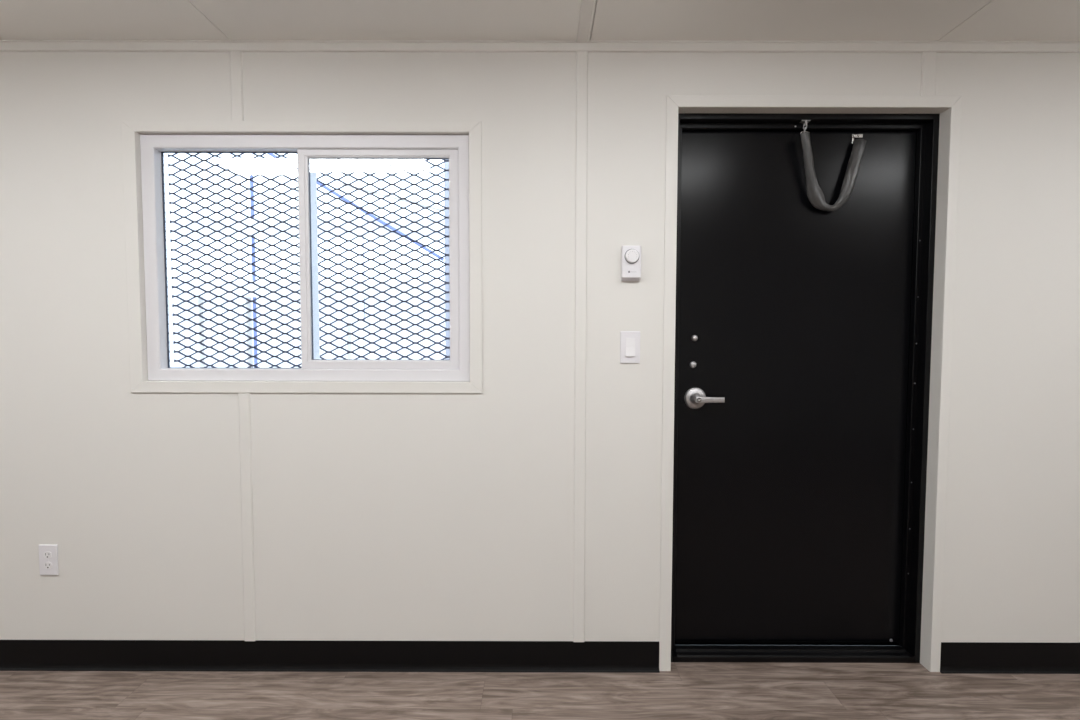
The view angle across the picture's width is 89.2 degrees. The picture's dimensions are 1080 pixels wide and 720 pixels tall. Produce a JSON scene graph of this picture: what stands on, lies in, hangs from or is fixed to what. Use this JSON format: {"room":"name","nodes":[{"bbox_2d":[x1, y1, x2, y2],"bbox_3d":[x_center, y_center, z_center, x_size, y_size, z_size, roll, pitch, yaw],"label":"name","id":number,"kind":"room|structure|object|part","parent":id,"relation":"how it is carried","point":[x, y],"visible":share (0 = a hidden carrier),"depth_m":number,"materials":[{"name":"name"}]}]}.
{"room":"portable office trailer","nodes":[
{"label":"portable office trailer","id":0,"kind":"room"},
{"bbox_2d":[0,52,1079,670],"bbox_3d":[-0.197,0.015,2.043,8.800,2.272,0.120,0,3,0],"label":"wall","id":1,"kind":"structure","parent":0,"point":[377,516],"depth_m":1.99,"materials":[{"name":"paint"}]},
{"bbox_2d":[38,545,58,574],"bbox_3d":[-1.810,0.737,2.017,0.068,0.114,0.007,0,3,0],"label":"power outlet","id":2,"kind":"object","parent":1,"relation":"attached to","point":[48,554],"visible":1,"depth_m":2.02,"materials":[{"name":"white plastic"}]},
{"bbox_2d":[43,551,51,558],"bbox_3d":[-1.810,0.717,2.013,0.029,0.027,0.002,0,3,0],"label":"receptacle","id":3,"kind":"object","parent":2,"relation":"attached to","point":[46,554],"depth_m":2.01,"materials":[{"name":"grey plastic"}]},
{"bbox_2d":[44,562,51,568],"bbox_3d":[-1.810,0.756,2.015,0.029,0.027,0.002,0,3,0],"label":"receptacle","id":4,"kind":"object","parent":2,"relation":"attached to","point":[47,565],"depth_m":2.01,"materials":[{"name":"white plastic"}]},
{"bbox_2d":[230,51,243,120],"bbox_3d":[-1.071,-0.966,1.934,0.042,0.240,0.006,0,3,0],"label":"trim","id":5,"kind":"structure","parent":1,"relation":"attached to","point":[236,65],"depth_m":1.93,"materials":[{"name":"white plastic"}]},
{"bbox_2d":[238,393,255,640],"bbox_3d":[-1.074,0.580,2.009,0.042,0.924,0.006,0,3,0],"label":"trim","id":6,"kind":"structure","parent":1,"relation":"attached to","point":[243,398],"depth_m":2.01,"materials":[{"name":"white plastic"}]},
{"bbox_2d":[121,121,481,392],"bbox_3d":[-0.846,-0.366,2.019,1.275,0.966,0.118,0,3,0],"label":"window","id":7,"kind":"structure","parent":1,"relation":"in","point":[462,373],"depth_m":1.98,"materials":[{"name":"white plastic"}]},
{"bbox_3d":[-1.459,-0.364,1.964,0.047,0.965,0.006,0,3,0],"label":"casing","id":8,"kind":"part","parent":7,"relation":"part of","materials":[{"name":"white plastic"}]},
{"bbox_3d":[-1.128,-0.366,2.032,0.516,0.792,0.004,0,3,0],"label":"fixed pane","id":9,"kind":"part","parent":7,"relation":"part of","materials":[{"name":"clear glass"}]},
{"bbox_3d":[-0.845,-0.827,1.940,1.273,0.038,0.006,0,3,0],"label":"casing","id":10,"kind":"part","parent":7,"relation":"part of","materials":[{"name":"white plastic"}]},
{"bbox_3d":[-0.847,0.099,1.985,1.273,0.040,0.006,0,3,0],"label":"casing","id":11,"kind":"part","parent":7,"relation":"part of","materials":[{"name":"white plastic"}]},
{"bbox_2d":[167,153,449,367],"bbox_3d":[-0.831,-0.377,2.107,1.195,0.962,0.043,0,3,0],"label":"screen","id":12,"kind":"object","parent":7,"relation":"attached to","point":[168,155],"visible":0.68,"depth_m":2.12,"materials":[{"name":"grey metal"}]},
{"bbox_3d":[-0.585,-0.365,2.001,0.509,0.732,0.004,0,3,0],"label":"pane","id":13,"kind":"part","parent":7,"relation":"part of","materials":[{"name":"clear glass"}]},
{"bbox_3d":[-0.585,-0.363,2.003,0.580,0.793,0.026,0,3,0],"label":"sliding sash","id":14,"kind":"part","parent":7,"relation":"part of","materials":[{"name":"white plastic"}]},
{"bbox_3d":[-0.231,-0.362,1.962,0.044,0.965,0.006,0,3,0],"label":"casing","id":15,"kind":"part","parent":7,"relation":"part of","materials":[{"name":"white plastic"}]},
{"bbox_2d":[0,640,659,672],"bbox_3d":[-2.079,1.094,2.031,5.041,0.110,0.014,0,3,0],"label":"baseboard","id":16,"kind":"structure","parent":1,"relation":"attached to","point":[15,655],"depth_m":2.03,"materials":[{"name":"black rubber"}]},
{"bbox_2d":[0,40,1079,52],"bbox_3d":[-0.195,-1.100,1.922,8.800,0.032,0.015,0,3,0],"label":"trim","id":17,"kind":"structure","parent":1,"relation":"attached to","point":[5,45],"depth_m":1.92,"materials":[{"name":"white plastic"}]},
{"bbox_2d":[573,51,587,641],"bbox_3d":[0.146,-0.020,1.978,0.043,2.130,0.006,0,3,0],"label":"trim","id":18,"kind":"structure","parent":1,"relation":"attached to","point":[581,153],"depth_m":1.97,"materials":[{"name":"white plastic"}]},
{"bbox_2d":[620,331,639,362],"bbox_3d":[0.325,-0.046,1.974,0.071,0.116,0.011,0,3,0],"label":"light switch","id":19,"kind":"object","parent":1,"relation":"attached to","point":[629,340],"visible":1,"depth_m":1.97,"materials":[{"name":"white plastic"}]},
{"bbox_2d":[621,246,640,280],"bbox_3d":[0.324,-0.344,1.945,0.068,0.123,0.040,0,3,0],"label":"thermostat","id":20,"kind":"object","parent":1,"relation":"attached to","point":[630,255],"visible":1,"depth_m":1.94,"materials":[{"name":"white plastic"}]},
{"bbox_2d":[659,95,961,671],"bbox_3d":[0.964,0.108,2.063,1.040,2.090,0.166,0,3,0],"label":"door","id":21,"kind":"structure","parent":1,"relation":"in","point":[797,335],"depth_m":2.09,"materials":[{"name":"black metal"}]},
{"bbox_3d":[0.465,0.111,1.984,0.043,2.090,0.006,0,3,0],"label":"casing","id":22,"kind":"part","parent":21,"relation":"part of","materials":[{"name":"white plastic"}]},
{"bbox_3d":[0.637,0.149,2.055,0.113,0.026,0.015,0,3,-2],"label":"lever","id":23,"kind":"part","parent":21,"relation":"part of","materials":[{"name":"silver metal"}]},
{"bbox_3d":[0.966,-0.912,1.934,1.039,0.040,0.006,0,3,0],"label":"casing","id":24,"kind":"part","parent":21,"relation":"part of","materials":[{"name":"white plastic"}]},
{"bbox_2d":[795,120,865,211],"bbox_3d":[1.077,-0.715,2.032,0.268,0.322,0.043,0,3,-8],"label":"chain","id":25,"kind":"object","parent":21,"relation":"hanging from","point":[815,195],"visible":1,"depth_m":2.02,"materials":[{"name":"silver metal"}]},
{"bbox_3d":[1.466,0.113,1.982,0.036,2.089,0.006,0,3,0],"label":"casing","id":26,"kind":"part","parent":21,"relation":"part of","materials":[{"name":"white plastic"}]},
{"bbox_2d":[920,52,936,95],"bbox_3d":[1.370,-1.006,1.929,0.052,0.150,0.006,0,3,0],"label":"trim","id":27,"kind":"structure","parent":1,"relation":"attached to","point":[929,59],"depth_m":1.93,"materials":[{"name":"white plastic"}]},
{"bbox_2d":[940,642,1079,673],"bbox_3d":[2.841,1.104,2.024,2.719,0.110,0.014,0,3,0],"label":"baseboard","id":28,"kind":"structure","parent":1,"relation":"attached to","point":[956,657],"depth_m":2.03,"materials":[{"name":"black rubber"}]},
{"bbox_2d":[0,662,1079,719],"bbox_3d":[-0.203,1.301,-0.197,9.000,0.080,4.720,0,3,0],"label":"floor","id":29,"kind":"structure","parent":0,"point":[690,690],"depth_m":1.90,"materials":[{"name":"brown wood"}]},
{"bbox_2d":[0,0,1079,40],"bbox_3d":[-0.198,-1.049,-0.311,9.000,0.080,4.720,0,3,0],"label":"ceiling","id":30,"kind":"structure","parent":0,"point":[403,20],"depth_m":1.79,"materials":[{"name":"white paint"}]},
{"bbox_2d":[576,0,594,41],"bbox_3d":[0.145,-1.004,-0.327,0.043,0.006,4.485,0,3,0],"label":"trim","id":31,"kind":"structure","parent":30,"relation":"attached to","point":[587,6],"depth_m":1.78,"materials":[{"name":"white plastic"}]},
{"label":"outside","id":32,"kind":"structure","parent":0,"visible":0},
{"bbox_3d":[-4.969,0.972,22.210,50.000,0.100,39.700,0,3,0],"label":"ground","id":33,"kind":"structure","parent":32,"visible":0},
{"bbox_2d":[166,153,444,367],"bbox_3d":[-2.181,-0.121,5.150,2.823,3.738,0.216,0,3,0],"label":"scaffold","id":34,"kind":"object","parent":33,"relation":"on","point":[425,222],"visible":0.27,"depth_m":5.09,"materials":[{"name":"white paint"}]},
{"bbox_3d":[-3.233,0.566,5.268,0.042,2.350,0.042,0,3,0],"label":"post","id":35,"kind":"part","parent":34,"relation":"part of","materials":[{"name":"silver metal"}]},
{"bbox_3d":[-2.773,0.552,5.267,0.048,2.380,0.048,0,3,0],"label":"post","id":36,"kind":"part","parent":34,"relation":"part of","materials":[{"name":"silver metal"}]},
{"bbox_3d":[-2.692,0.010,5.191,0.031,3.470,0.031,0,3,0],"label":"post","id":37,"kind":"part","parent":34,"relation":"part of","materials":[{"name":"metal"}]},
{"bbox_3d":[-1.824,0.693,5.272,0.035,2.100,0.035,0,3,0],"label":"post","id":38,"kind":"part","parent":34,"relation":"part of","materials":[{"name":"silver metal"}]},
{"bbox_3d":[-1.656,-0.892,5.146,0.007,1.060,0.007,0,3,0],"label":"post","id":39,"kind":"part","parent":34,"relation":"part of","materials":[{"name":"white metal"}]},
{"bbox_2d":[169,297,444,367],"bbox_3d":[-7.971,-0.466,18.992,16.600,3.070,6.400,0,3,0],"label":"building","id":40,"kind":"structure","parent":33,"relation":"on","point":[393,301],"depth_m":15.97,"materials":[{"name":"white"}]},
{"bbox_2d":[444,162,449,359],"bbox_3d":[-0.585,0.011,3.385,0.140,3.650,0.140,0,3,0],"label":"steel post","id":41,"kind":"object","parent":33,"relation":"on","point":[446,164],"visible":0.02,"depth_m":3.33,"materials":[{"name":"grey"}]}
]}

